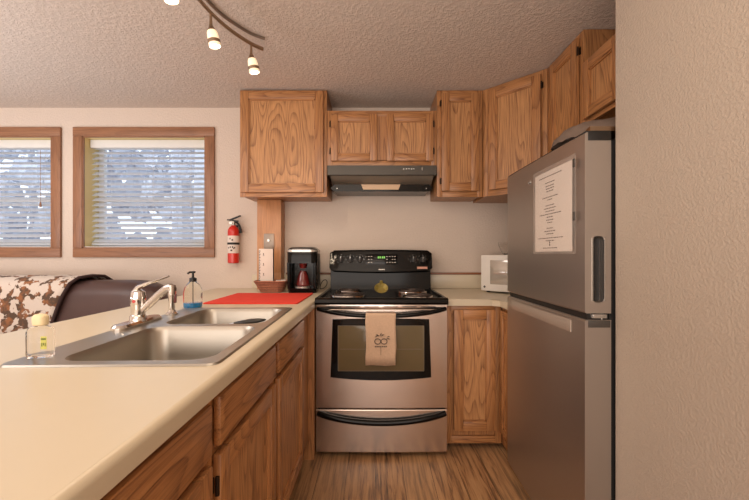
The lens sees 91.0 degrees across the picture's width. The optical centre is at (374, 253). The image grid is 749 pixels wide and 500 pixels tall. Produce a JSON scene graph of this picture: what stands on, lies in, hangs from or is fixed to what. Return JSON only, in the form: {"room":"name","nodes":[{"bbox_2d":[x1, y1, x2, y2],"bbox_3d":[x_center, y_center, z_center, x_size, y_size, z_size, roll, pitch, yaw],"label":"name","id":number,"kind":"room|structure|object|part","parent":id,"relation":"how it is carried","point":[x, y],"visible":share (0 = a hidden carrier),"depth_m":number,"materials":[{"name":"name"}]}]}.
{"room":"kitchen","nodes":[
{"label":"kitchen","id":0,"kind":"room"},
{"bbox_2d":[0,108,507,309],"bbox_3d":[-1.415,0.010,3.020,5.770,2.340,0.200,0,0,0],"label":"wall","id":1,"kind":"structure","parent":0,"point":[456,234],"depth_m":2.92,"materials":[{"name":"paint"}]},
{"bbox_2d":[0,127,61,256],"bbox_3d":[-3.037,-0.488,3.004,1.110,1.028,0.212,0,0,0],"label":"window","id":2,"kind":"structure","parent":1,"relation":"in","point":[54,134],"depth_m":2.91,"materials":[{"name":"wood"},{"name":"glass"}]},
{"bbox_2d":[0,140,50,244],"bbox_3d":[-3.037,-0.496,3.000,0.942,0.852,0.081,0,0,0],"label":"window blind","id":3,"kind":"object","parent":2,"relation":"attached to","point":[40,145],"visible":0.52,"depth_m":3.00,"materials":[{"name":"white plastic"}]},
{"bbox_3d":[-3.037,-0.079,3.007,0.942,0.018,0.045,0,0,0],"label":"rail","id":4,"kind":"part","parent":3,"relation":"part of","materials":[{"name":"white"}]},
{"bbox_3d":[-2.698,-0.609,2.968,0.018,0.462,0.017,0,0,0],"label":"pull cord","id":5,"kind":"part","parent":3,"relation":"part of","materials":[{"name":"brown wood"}]},
{"bbox_3d":[-3.037,-0.053,3.015,0.954,0.014,0.190,0,0,0],"label":"sill","id":6,"kind":"part","parent":2,"relation":"part of","materials":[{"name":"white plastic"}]},
{"bbox_3d":[-3.037,-0.492,3.083,0.954,0.864,0.045,0,0,0],"label":"sash","id":7,"kind":"part","parent":2,"relation":"part of","materials":[{"name":"white plastic"}]},
{"bbox_3d":[-3.037,-0.488,3.087,0.866,0.784,0.004,0,0,0],"label":"glass","id":8,"kind":"part","parent":2,"relation":"part of","materials":[{"name":"white"}]},
{"bbox_2d":[73,127,214,256],"bbox_3d":[-1.825,-0.488,3.004,1.115,1.028,0.212,0,0,0],"label":"window","id":9,"kind":"structure","parent":1,"relation":"in","point":[83,155],"depth_m":2.93,"materials":[{"name":"wood"},{"name":"glass"}]},
{"bbox_3d":[-1.825,-0.053,3.015,0.959,0.014,0.190,0,0,0],"label":"sill","id":10,"kind":"part","parent":9,"relation":"part of","materials":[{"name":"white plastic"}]},
{"bbox_2d":[90,140,203,244],"bbox_3d":[-1.825,-0.496,3.000,0.947,0.852,0.081,0,0,0],"label":"window blind","id":11,"kind":"object","parent":9,"relation":"attached to","point":[153,145],"visible":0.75,"depth_m":3.00,"materials":[{"name":"white plastic"}]},
{"bbox_3d":[-1.825,-0.079,3.007,0.947,0.018,0.045,0,0,0],"label":"rail","id":12,"kind":"part","parent":11,"relation":"part of","materials":[{"name":"white"}]},
{"bbox_3d":[-1.795,-0.463,2.982,0.676,0.774,0.002,0,0,0],"label":"ladder cord","id":13,"kind":"part","parent":11,"relation":"part of","materials":[{"name":"white fabric"}]},
{"bbox_3d":[-1.825,-0.492,3.083,0.959,0.864,0.045,0,0,0],"label":"sash","id":14,"kind":"part","parent":9,"relation":"part of","materials":[{"name":"white plastic"}]},
{"bbox_3d":[-1.825,-0.488,3.087,0.871,0.784,0.004,0,0,0],"label":"glass","id":15,"kind":"part","parent":9,"relation":"part of","materials":[{"name":"white"}]},
{"bbox_2d":[227,215,241,262],"bbox_3d":[-1.100,-0.115,2.867,0.102,0.374,0.096,0,0,45],"label":"fire extinguisher","id":16,"kind":"object","parent":1,"relation":"attached to","point":[233,243],"visible":1,"depth_m":2.83,"materials":[{"name":"red metal"}]},
{"bbox_3d":[-1.097,-0.277,2.865,0.105,0.051,0.022,0,0,0],"label":"handle","id":17,"kind":"part","parent":16,"relation":"part of","materials":[{"name":"black plastic"}]},
{"bbox_2d":[240,90,331,201],"bbox_3d":[-0.647,-0.779,2.748,0.614,0.753,0.341,0,0,0],"label":"upper cabinet","id":18,"kind":"object","parent":1,"relation":"attached to","point":[283,133],"visible":1,"depth_m":2.59,"materials":[{"name":"brown wood"}]},
{"bbox_3d":[-0.654,-0.789,2.595,0.468,0.597,0.005,0,0,0],"label":"panel","id":19,"kind":"part","parent":18,"relation":"part of","materials":[{"name":"brown wood"}]},
{"bbox_2d":[252,272,330,287],"bbox_3d":[-0.660,0.207,2.906,0.620,0.123,0.024,0,0,0],"label":"backsplash","id":20,"kind":"structure","parent":1,"relation":"attached to","point":[323,275],"depth_m":2.90,"materials":[{"name":"laminate"}]},
{"bbox_2d":[327,111,436,164],"bbox_3d":[0.049,-0.817,2.748,0.774,0.390,0.341,0,0,0],"label":"upper cabinet","id":21,"kind":"object","parent":1,"relation":"attached to","point":[353,137],"visible":0.95,"depth_m":2.59,"materials":[{"name":"brown wood"}]},
{"bbox_3d":[-0.148,-0.819,2.588,0.324,0.330,0.020,0,0,0],"label":"door","id":22,"kind":"part","parent":21,"relation":"part of","materials":[{"name":"brown wood"}]},
{"bbox_3d":[-0.148,-0.819,2.595,0.224,0.230,0.005,0,0,0],"label":"panel","id":23,"kind":"part","parent":21,"relation":"part of","materials":[{"name":"brown wood"}]},
{"bbox_2d":[327,165,436,195],"bbox_3d":[0.049,-0.539,2.743,0.764,0.162,0.345,0,0,0],"label":"range hood","id":24,"kind":"object","parent":21,"relation":"attached to","point":[347,180],"visible":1,"depth_m":2.64,"materials":[{"name":"black metal"},{"name":"painted metal"}]},
{"bbox_3d":[0.246,-0.819,2.588,0.324,0.330,0.020,0,0,0],"label":"door","id":25,"kind":"part","parent":21,"relation":"part of","materials":[{"name":"brown wood"}]},
{"bbox_3d":[0.246,-0.819,2.595,0.224,0.230,0.005,0,0,0],"label":"panel","id":26,"kind":"part","parent":21,"relation":"part of","materials":[{"name":"brown wood"}]},
{"bbox_2d":[430,272,480,287],"bbox_3d":[0.896,0.207,2.906,0.940,0.123,0.024,0,0,0],"label":"backsplash","id":27,"kind":"structure","parent":1,"relation":"attached to","point":[438,279],"depth_m":2.90,"materials":[{"name":"laminate"}]},
{"bbox_2d":[430,90,482,201],"bbox_3d":[0.599,-0.779,2.748,0.322,0.753,0.341,0,0,0],"label":"upper cabinet","id":28,"kind":"object","parent":1,"relation":"attached to","point":[459,177],"visible":1,"depth_m":2.59,"materials":[{"name":"brown wood"}]},
{"bbox_3d":[0.599,-0.786,2.588,0.262,0.687,0.020,0,0,0],"label":"door","id":29,"kind":"part","parent":28,"relation":"part of","materials":[{"name":"brown wood"}]},
{"bbox_3d":[0.599,-0.786,2.595,0.152,0.577,0.005,0,0,0],"label":"panel","id":30,"kind":"part","parent":28,"relation":"part of","materials":[{"name":"brown wood"}]},
{"bbox_2d":[473,68,547,202],"bbox_3d":[1.066,-0.779,2.604,0.605,0.753,0.628,0,0,0],"label":"upper cabinet","id":31,"kind":"object","parent":1,"relation":"attached to","point":[515,112],"visible":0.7,"depth_m":2.45,"materials":[{"name":"brown wood"}]},
{"bbox_3d":[0.920,-0.786,2.437,0.243,0.577,0.005,0,0,45],"label":"panel","id":32,"kind":"part","parent":31,"relation":"part of","materials":[{"name":"brown wood"}]},
{"bbox_3d":[0.915,-0.786,2.431,0.020,0.687,0.353,0,0,-45],"label":"door","id":33,"kind":"part","parent":31,"relation":"part of","materials":[{"name":"brown wood"}]},
{"bbox_2d":[0,0,615,107],"bbox_3d":[-1.465,-1.210,0.085,5.870,0.100,6.170,0,0,0],"label":"ceiling","id":34,"kind":"structure","parent":0,"point":[54,53],"depth_m":2.08,"materials":[{"name":"beige paint"}]},
{"bbox_2d":[164,0,264,74],"bbox_3d":[-0.752,-1.039,1.478,0.149,0.241,1.040,0,0,16],"label":"track light","id":35,"kind":"object","parent":34,"relation":"attached to","point":[213,39],"visible":1,"depth_m":1.73,"materials":[{"name":"silver metal"}]},
{"bbox_3d":[-0.742,-0.926,1.344,0.043,0.014,0.044,0,0,0],"label":"bulb","id":36,"kind":"part","parent":35,"relation":"part of","materials":[{"name":"white glass"}]},
{"bbox_3d":[-0.727,-1.038,1.630,0.016,0.070,0.016,0,0,0],"label":"spot stem","id":37,"kind":"part","parent":35,"relation":"part of","materials":[{"name":"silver metal"}]},
{"bbox_3d":[-0.716,-0.956,1.637,0.057,0.076,0.053,0,0,0],"label":"lamp shade","id":38,"kind":"part","parent":35,"relation":"part of","materials":[{"name":"beige glass"}]},
{"bbox_3d":[-0.712,-0.926,1.639,0.043,0.014,0.044,0,0,0],"label":"bulb","id":39,"kind":"part","parent":35,"relation":"part of","materials":[{"name":"white glass"}]},
{"bbox_3d":[-0.758,-1.065,1.452,0.087,0.019,0.993,0,0,20],"label":"rail","id":40,"kind":"part","parent":35,"relation":"part of","materials":[{"name":"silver metal"}]},
{"bbox_3d":[-0.778,-1.151,1.531,0.090,0.015,0.956,0,0,18],"label":"ceiling rail","id":41,"kind":"part","parent":35,"relation":"part of","materials":[{"name":"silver metal"}]},
{"bbox_3d":[-0.617,-0.956,1.872,0.057,0.076,0.053,0,0,0],"label":"lamp shade","id":42,"kind":"part","parent":35,"relation":"part of","materials":[{"name":"beige glass"}]},
{"bbox_2d":[289,434,531,499],"bbox_3d":[-1.465,1.230,0.085,5.870,0.100,6.170,0,0,0],"label":"floor","id":43,"kind":"structure","parent":0,"point":[466,471],"depth_m":1.95,"materials":[{"name":"brown wood"}]},
{"bbox_2d":[54,280,167,322],"bbox_3d":[-2.420,0.682,2.360,1.860,0.995,0.960,0,0,0],"label":"sofa","id":44,"kind":"object","parent":43,"relation":"on","point":[83,297],"visible":0.1,"depth_m":2.50,"materials":[{"name":"brown leather"}]},
{"bbox_2d":[0,274,112,333],"bbox_3d":[-2.536,0.383,2.659,1.070,0.480,0.424,0,0,0],"label":"throw blanket","id":45,"kind":"object","parent":44,"relation":"on","point":[22,297],"visible":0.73,"depth_m":2.47,"materials":[{"name":"multicoloured fabric"}]},
{"bbox_2d":[100,405,212,499],"bbox_3d":[-0.659,0.747,0.545,0.592,0.866,0.602,0,0,0],"label":"base cabinet","id":46,"kind":"object","parent":43,"relation":"on","point":[178,469],"visible":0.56,"depth_m":0.68,"materials":[{"name":"brown wood"}]},
{"bbox_3d":[-0.373,0.760,0.545,0.020,0.570,0.562,0,0,0],"label":"door","id":47,"kind":"part","parent":46,"relation":"part of","materials":[{"name":"brown wood"}]},
{"bbox_2d":[207,314,307,499],"bbox_3d":[-0.659,0.747,1.479,0.592,0.866,1.262,0,0,0],"label":"base cabinet","id":48,"kind":"object","parent":43,"relation":"on","point":[260,419],"visible":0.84,"depth_m":1.25,"materials":[{"name":"brown wood"}]},
{"bbox_2d":[0,288,327,499],"bbox_3d":[-0.803,0.290,1.499,0.913,0.040,2.838,0,0,0],"label":"countertop","id":49,"kind":"structure","parent":48,"relation":"on","point":[67,433],"depth_m":0.66,"materials":[{"name":"laminate"}]},
{"bbox_2d":[110,275,175,330],"bbox_3d":[-0.837,0.173,1.394,0.179,0.184,0.260,0,0,-2],"label":"faucet","id":50,"kind":"object","parent":49,"relation":"on","point":[139,305],"visible":1,"depth_m":1.37,"materials":[{"name":"silver metal"}]},
{"bbox_3d":[-0.896,0.257,1.392,0.056,0.016,0.260,0,0,-2],"label":"plate","id":51,"kind":"part","parent":50,"relation":"part of","materials":[{"name":"silver metal"}]},
{"bbox_3d":[-0.854,0.117,1.399,0.131,0.072,0.028,0,0,-7],"label":"lever","id":52,"kind":"part","parent":50,"relation":"part of","materials":[{"name":"silver metal"}]},
{"bbox_3d":[-0.823,0.170,1.385,0.153,0.120,0.034,0,0,9],"label":"spout","id":53,"kind":"part","parent":50,"relation":"part of","materials":[{"name":"silver metal"}]},
{"bbox_2d":[0,307,291,367],"bbox_3d":[-0.657,0.356,1.354,0.526,0.183,0.952,0,0,-2],"label":"sink","id":54,"kind":"object","parent":49,"relation":"in","point":[193,336],"visible":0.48,"depth_m":1.32,"materials":[{"name":"metal"}]},
{"bbox_2d":[25,313,54,358],"bbox_3d":[-0.860,0.209,0.945,0.059,0.111,0.037,0,0,-6],"label":"soap bottle","id":55,"kind":"object","parent":54,"relation":"on","point":[40,338],"visible":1,"depth_m":0.93,"materials":[{"name":"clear plastic"}]},
{"bbox_2d":[65,326,254,360],"bbox_3d":[-0.613,0.356,1.133,0.393,0.183,0.443,0,0,0],"label":"basin","id":56,"kind":"object","parent":54,"relation":"in","point":[151,343],"depth_m":1.33,"materials":[{"name":"silver metal"}]},
{"bbox_2d":[165,287,177,314],"bbox_3d":[-0.889,0.199,1.610,0.048,0.132,0.048,0,0,-2],"label":"sprayer","id":57,"kind":"object","parent":54,"relation":"on","point":[172,299],"visible":0.76,"depth_m":1.60,"materials":[{"name":"silver metal"}]},
{"bbox_2d":[166,309,281,323],"bbox_3d":[-0.625,0.356,1.589,0.391,0.183,0.397,0,0,0],"label":"basin","id":58,"kind":"object","parent":54,"relation":"in","point":[201,316],"depth_m":1.77,"materials":[{"name":"silver metal"}]},
{"bbox_2d":[230,318,265,323],"bbox_3d":[-0.611,0.352,1.528,0.321,0.172,0.052,0,0,5],"label":"spatula","id":59,"kind":"object","parent":54,"relation":"in","point":[256,320],"visible":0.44,"depth_m":1.50,"materials":[{"name":"black plastic"}]},
{"bbox_2d":[183,271,202,307],"bbox_3d":[-0.915,0.177,1.850,0.090,0.184,0.090,0,0,0],"label":"soap dispenser","id":60,"kind":"object","parent":49,"relation":"on","point":[192,293],"visible":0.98,"depth_m":1.82,"materials":[{"name":"clear plastic"}]},
{"bbox_2d":[203,293,312,303],"bbox_3d":[-0.672,0.266,2.232,0.512,0.006,0.512,0,0,0],"label":"drying mat","id":61,"kind":"object","parent":49,"relation":"on","point":[238,298],"visible":1,"depth_m":2.17,"materials":[{"name":"red fabric"}]},
{"bbox_2d":[254,279,286,292],"bbox_3d":[-0.732,0.228,2.620,0.236,0.083,0.176,0,0,0],"label":"wicker basket","id":62,"kind":"object","parent":49,"relation":"on","point":[274,286],"visible":0.8,"depth_m":2.56,"materials":[{"name":"brown wicker"}]},
{"bbox_2d":[259,249,273,290],"bbox_3d":[-0.771,0.111,2.614,0.099,0.295,0.051,0,0,-7],"label":"carton","id":63,"kind":"object","parent":62,"relation":"in","point":[266,256],"visible":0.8,"depth_m":2.59,"materials":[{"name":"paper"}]},
{"bbox_2d":[257,200,284,288],"bbox_3d":[-0.806,-0.072,2.859,0.183,0.683,0.118,0,0,0],"label":"wood post","id":64,"kind":"object","parent":49,"relation":"on","point":[270,213],"visible":0.77,"depth_m":2.80,"materials":[{"name":"brown wood"}]},
{"bbox_2d":[264,234,273,248],"bbox_3d":[-0.806,-0.097,2.791,0.080,0.116,0.018,0,0,0],"label":"switch plate","id":65,"kind":"object","parent":64,"relation":"attached to","point":[268,238],"visible":1,"depth_m":2.79,"materials":[{"name":"silver metal"}]},
{"bbox_2d":[287,247,319,292],"bbox_3d":[-0.507,0.110,2.624,0.212,0.318,0.259,0,0,-3],"label":"coffee maker","id":66,"kind":"object","parent":49,"relation":"on","point":[303,263],"visible":0.99,"depth_m":2.53,"materials":[{"name":"black plastic"}]},
{"bbox_3d":[-0.504,0.082,2.580,0.060,0.035,0.060,0,0,-3],"label":"spout","id":67,"kind":"part","parent":66,"relation":"part of","materials":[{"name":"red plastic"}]},
{"bbox_2d":[295,286,310,287],"bbox_3d":[-0.504,0.229,2.575,0.110,0.012,0.110,0,0,-3],"label":"drip tray","id":68,"kind":"object","parent":66,"relation":"on","point":[295,286],"depth_m":2.54,"materials":[{"name":"silver metal"}]},
{"bbox_2d":[296,271,309,285],"bbox_3d":[-0.505,0.171,2.585,0.096,0.105,0.096,0,0,-3],"label":"carafe","id":69,"kind":"object","parent":66,"relation":"on","point":[302,277],"depth_m":2.56,"materials":[{"name":"red glass"}]},
{"bbox_3d":[-0.404,0.114,2.665,0.002,0.230,0.140,0,0,-3],"label":"water tank","id":70,"kind":"part","parent":66,"relation":"part of","materials":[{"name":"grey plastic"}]},
{"bbox_3d":[-0.373,0.760,1.111,0.020,0.570,0.487,0,0,0],"label":"door","id":71,"kind":"part","parent":48,"relation":"part of","materials":[{"name":"brown wood"}]},
{"bbox_3d":[-0.373,0.395,1.111,0.020,0.120,0.487,0,0,0],"label":"drawer","id":72,"kind":"part","parent":48,"relation":"part of","materials":[{"name":"brown wood"}]},
{"bbox_3d":[-0.381,0.760,1.111,0.005,0.460,0.377,0,0,0],"label":"panel","id":73,"kind":"part","parent":48,"relation":"part of","materials":[{"name":"brown wood"}]},
{"bbox_3d":[-0.373,0.760,1.645,0.020,0.570,0.487,0,0,0],"label":"door","id":74,"kind":"part","parent":48,"relation":"part of","materials":[{"name":"brown wood"}]},
{"bbox_3d":[-0.373,0.395,1.645,0.020,0.120,0.487,0,0,0],"label":"drawer","id":75,"kind":"part","parent":48,"relation":"part of","materials":[{"name":"brown wood"}]},
{"bbox_3d":[-0.381,0.760,1.645,0.005,0.460,0.377,0,0,0],"label":"panel","id":76,"kind":"part","parent":48,"relation":"part of","materials":[{"name":"brown wood"}]},
{"bbox_2d":[303,307,316,459],"bbox_3d":[-0.642,0.747,2.515,0.586,0.866,0.806,0,0,0],"label":"base cabinet","id":77,"kind":"object","parent":43,"relation":"on","point":[310,451],"visible":0.14,"depth_m":2.11,"materials":[{"name":"brown wood"}]},
{"bbox_2d":[315,250,448,452],"bbox_3d":[0.038,0.574,2.490,0.768,1.212,0.820,0,0,0],"label":"electric stove","id":78,"kind":"object","parent":43,"relation":"on","point":[401,407],"visible":0.99,"depth_m":2.13,"materials":[{"name":"silver metal"}]},
{"bbox_3d":[-0.251,0.038,2.707,0.048,0.047,0.033,0,0,0],"label":"control knob","id":79,"kind":"part","parent":78,"relation":"part of","materials":[{"name":"black plastic"}]},
{"bbox_3d":[-0.182,0.038,2.707,0.048,0.047,0.033,0,0,0],"label":"control knob","id":80,"kind":"part","parent":78,"relation":"part of","materials":[{"name":"black plastic"}]},
{"bbox_3d":[-0.111,0.038,2.707,0.048,0.047,0.033,0,0,0],"label":"control knob","id":81,"kind":"part","parent":78,"relation":"part of","materials":[{"name":"black plastic"}]},
{"bbox_2d":[365,313,395,365],"bbox_3d":[0.033,0.483,2.096,0.175,0.294,0.059,0,0,0],"label":"dish towel","id":82,"kind":"object","parent":78,"relation":"hanging from","point":[380,327],"visible":1,"depth_m":2.07,"materials":[{"name":"fabric"}]},
{"bbox_2d":[374,333,389,346],"bbox_3d":[0.041,0.507,2.070,0.089,0.125,0.006,0,0,0],"label":"print","id":83,"kind":"object","parent":82,"relation":"attached to","point":[380,339],"depth_m":2.07},
{"bbox_3d":[0.043,0.055,2.802,0.758,0.174,0.196,0,0,0],"label":"control panel","id":84,"kind":"part","parent":78,"relation":"part of","materials":[{"name":"black plastic"}]},
{"bbox_2d":[374,281,387,293],"bbox_3d":[0.040,0.211,2.341,0.084,0.082,0.071,0,0,25],"label":"spoon rest","id":85,"kind":"object","parent":78,"relation":"on","point":[381,287],"visible":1,"depth_m":2.36,"materials":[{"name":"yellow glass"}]},
{"bbox_3d":[0.038,1.028,2.148,0.760,0.248,0.033,0,0,0],"label":"storage drawer","id":86,"kind":"part","parent":78,"relation":"part of","materials":[{"name":"metal"}]},
{"bbox_3d":[0.038,0.948,2.127,0.752,0.081,0.055,0,0,0],"label":"handle","id":87,"kind":"part","parent":78,"relation":"part of","materials":[{"name":"black ceramic"}]},
{"bbox_3d":[0.038,0.609,2.148,0.760,0.577,0.033,0,0,0],"label":"oven door","id":88,"kind":"part","parent":78,"relation":"part of","materials":[{"name":"metal"}]},
{"bbox_3d":[0.038,0.336,2.114,0.754,0.060,0.069,0,0,0],"label":"handle","id":89,"kind":"part","parent":78,"relation":"part of","materials":[{"name":"silver metal"}]},
{"bbox_3d":[0.038,0.304,2.152,0.760,0.027,0.035,0,0,0],"label":"trim","id":90,"kind":"part","parent":78,"relation":"part of","materials":[{"name":"metal"}]},
{"bbox_2d":[315,288,448,304],"bbox_3d":[0.038,0.274,2.456,0.768,0.040,0.688,0,0,0],"label":"cooktop","id":91,"kind":"object","parent":78,"relation":"in","point":[332,296],"depth_m":2.23,"materials":[{"name":"black metal"}]},
{"bbox_3d":[0.281,0.038,2.707,0.048,0.047,0.033,0,0,0],"label":"control knob","id":92,"kind":"part","parent":78,"relation":"part of","materials":[{"name":"black plastic"}]},
{"bbox_3d":[0.352,0.038,2.707,0.048,0.047,0.033,0,0,0],"label":"control knob","id":93,"kind":"part","parent":78,"relation":"part of","materials":[{"name":"black plastic"}]},
{"bbox_2d":[446,306,500,442],"bbox_3d":[0.595,0.747,2.560,0.341,0.866,0.714,0,0,0],"label":"base cabinet","id":94,"kind":"object","parent":43,"relation":"on","point":[473,332],"visible":0.82,"depth_m":2.22,"materials":[{"name":"brown wood"}]},
{"bbox_2d":[432,288,509,309],"bbox_3d":[0.896,0.290,2.474,0.944,0.040,0.888,0,0,0],"label":"countertop","id":95,"kind":"structure","parent":94,"relation":"on","point":[456,296],"depth_m":2.28,"materials":[{"name":"laminate"}]},
{"bbox_2d":[481,255,507,291],"bbox_3d":[1.025,0.138,2.555,0.460,0.262,0.322,0,0,45],"label":"microwave","id":96,"kind":"object","parent":95,"relation":"on","point":[494,268],"visible":0.15,"depth_m":2.53,"materials":[{"name":"white plastic"}]},
{"bbox_2d":[498,242,507,254],"bbox_3d":[0.934,-0.036,2.563,0.148,0.085,0.148,0,0,0],"label":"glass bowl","id":97,"kind":"object","parent":96,"relation":"on","point":[503,247],"visible":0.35,"depth_m":2.53,"materials":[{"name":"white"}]},
{"bbox_3d":[0.599,0.698,2.220,0.140,0.615,0.005,0,0,0],"label":"panel","id":98,"kind":"part","parent":94,"relation":"part of","materials":[{"name":"brown wood"}]},
{"bbox_3d":[0.599,0.698,2.213,0.250,0.725,0.020,0,0,0],"label":"door","id":99,"kind":"part","parent":94,"relation":"part of","materials":[{"name":"brown wood"}]},
{"bbox_2d":[500,308,507,451],"bbox_3d":[1.055,0.747,2.124,0.620,0.866,0.195,0,0,0],"label":"base cabinet","id":100,"kind":"object","parent":43,"relation":"on","point":[504,312],"visible":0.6,"depth_m":2.15,"materials":[{"name":"brown wood"}]},
{"bbox_3d":[0.762,0.698,2.123,0.005,0.645,0.067,0,0,0],"label":"panel","id":101,"kind":"part","parent":100,"relation":"part of","materials":[{"name":"brown wood"}]},
{"bbox_2d":[508,126,615,499],"bbox_3d":[1.031,0.369,1.639,0.627,1.622,0.745,0,0,0],"label":"refrigerator","id":102,"kind":"object","parent":43,"relation":"on","point":[562,304],"visible":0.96,"depth_m":1.39,"materials":[{"name":"silver metal"}]},
{"bbox_2d":[535,158,574,251],"bbox_3d":[0.712,-0.179,1.480,0.006,0.358,0.350,0,0,0],"label":"notice sheet","id":103,"kind":"object","parent":102,"relation":"attached to","point":[553,188],"visible":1,"depth_m":1.46,"materials":[{"name":"paper"}]},
{"bbox_3d":[0.767,0.681,1.641,0.095,0.907,0.742,0,0,0],"label":"fridge door","id":104,"kind":"part","parent":102,"relation":"part of","materials":[{"name":"metal"}]},
{"bbox_3d":[0.767,-0.107,1.641,0.095,0.625,0.742,0,0,0],"label":"freezer door","id":105,"kind":"part","parent":102,"relation":"part of","materials":[{"name":"metal"}]},
{"bbox_2d":[551,117,615,149],"bbox_3d":[0.925,-0.488,1.499,0.375,0.088,0.376,0,0,40],"label":"cloth bag","id":106,"kind":"object","parent":102,"relation":"on","point":[572,132],"visible":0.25,"depth_m":1.41,"materials":[{"name":"grey fabric"}]},
{"bbox_3d":[0.771,0.053,1.284,0.046,0.222,0.032,0,0,0],"label":"pocket handle","id":107,"kind":"part","parent":102,"relation":"part of","materials":[{"name":"silver metal"}]},
{"bbox_2d":[616,0,748,499],"bbox_3d":[1.147,0.010,-0.816,0.645,2.340,4.168,0,0,0],"label":"wall","id":108,"kind":"structure","parent":0,"point":[682,66],"depth_m":0.99,"materials":[{"name":"paint"}]},
{"bbox_2d":[582,33,615,121],"bbox_3d":[1.210,-0.823,1.581,0.317,0.325,0.620,0,0,0],"label":"upper cabinet","id":109,"kind":"object","parent":108,"relation":"attached to","point":[599,70],"visible":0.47,"depth_m":1.74,"materials":[{"name":"brown wood"}]},
{"bbox_3d":[1.069,-0.823,1.728,0.005,0.185,0.183,0,0,0],"label":"panel","id":110,"kind":"part","parent":109,"relation":"part of","materials":[{"name":"brown wood"}]},
{"bbox_3d":[1.420,0.010,2.090,0.100,2.340,1.660,0,0,0],"label":"wall","id":111,"kind":"structure","parent":0,"visible":0},
{"bbox_2d":[548,29,615,152],"bbox_3d":[1.210,-0.779,2.091,0.317,0.753,0.395,0,0,0],"label":"upper cabinet","id":112,"kind":"object","parent":111,"relation":"attached to","point":[565,73],"visible":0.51,"depth_m":2.02,"materials":[{"name":"brown wood"}]},
{"bbox_3d":[1.069,-0.786,2.079,0.005,0.577,0.197,0,0,0],"label":"panel","id":113,"kind":"part","parent":112,"relation":"part of","materials":[{"name":"brown wood"}]},
{"bbox_3d":[1.061,-0.786,2.079,0.020,0.687,0.307,0,0,0],"label":"door","id":114,"kind":"part","parent":112,"relation":"part of","materials":[{"name":"brown wood"}]},
{"bbox_3d":[1.083,-0.779,2.091,0.019,0.753,0.395,0,0,0],"label":"frame","id":115,"kind":"part","parent":112,"relation":"part of","materials":[{"name":"brown wood"}]}
]}

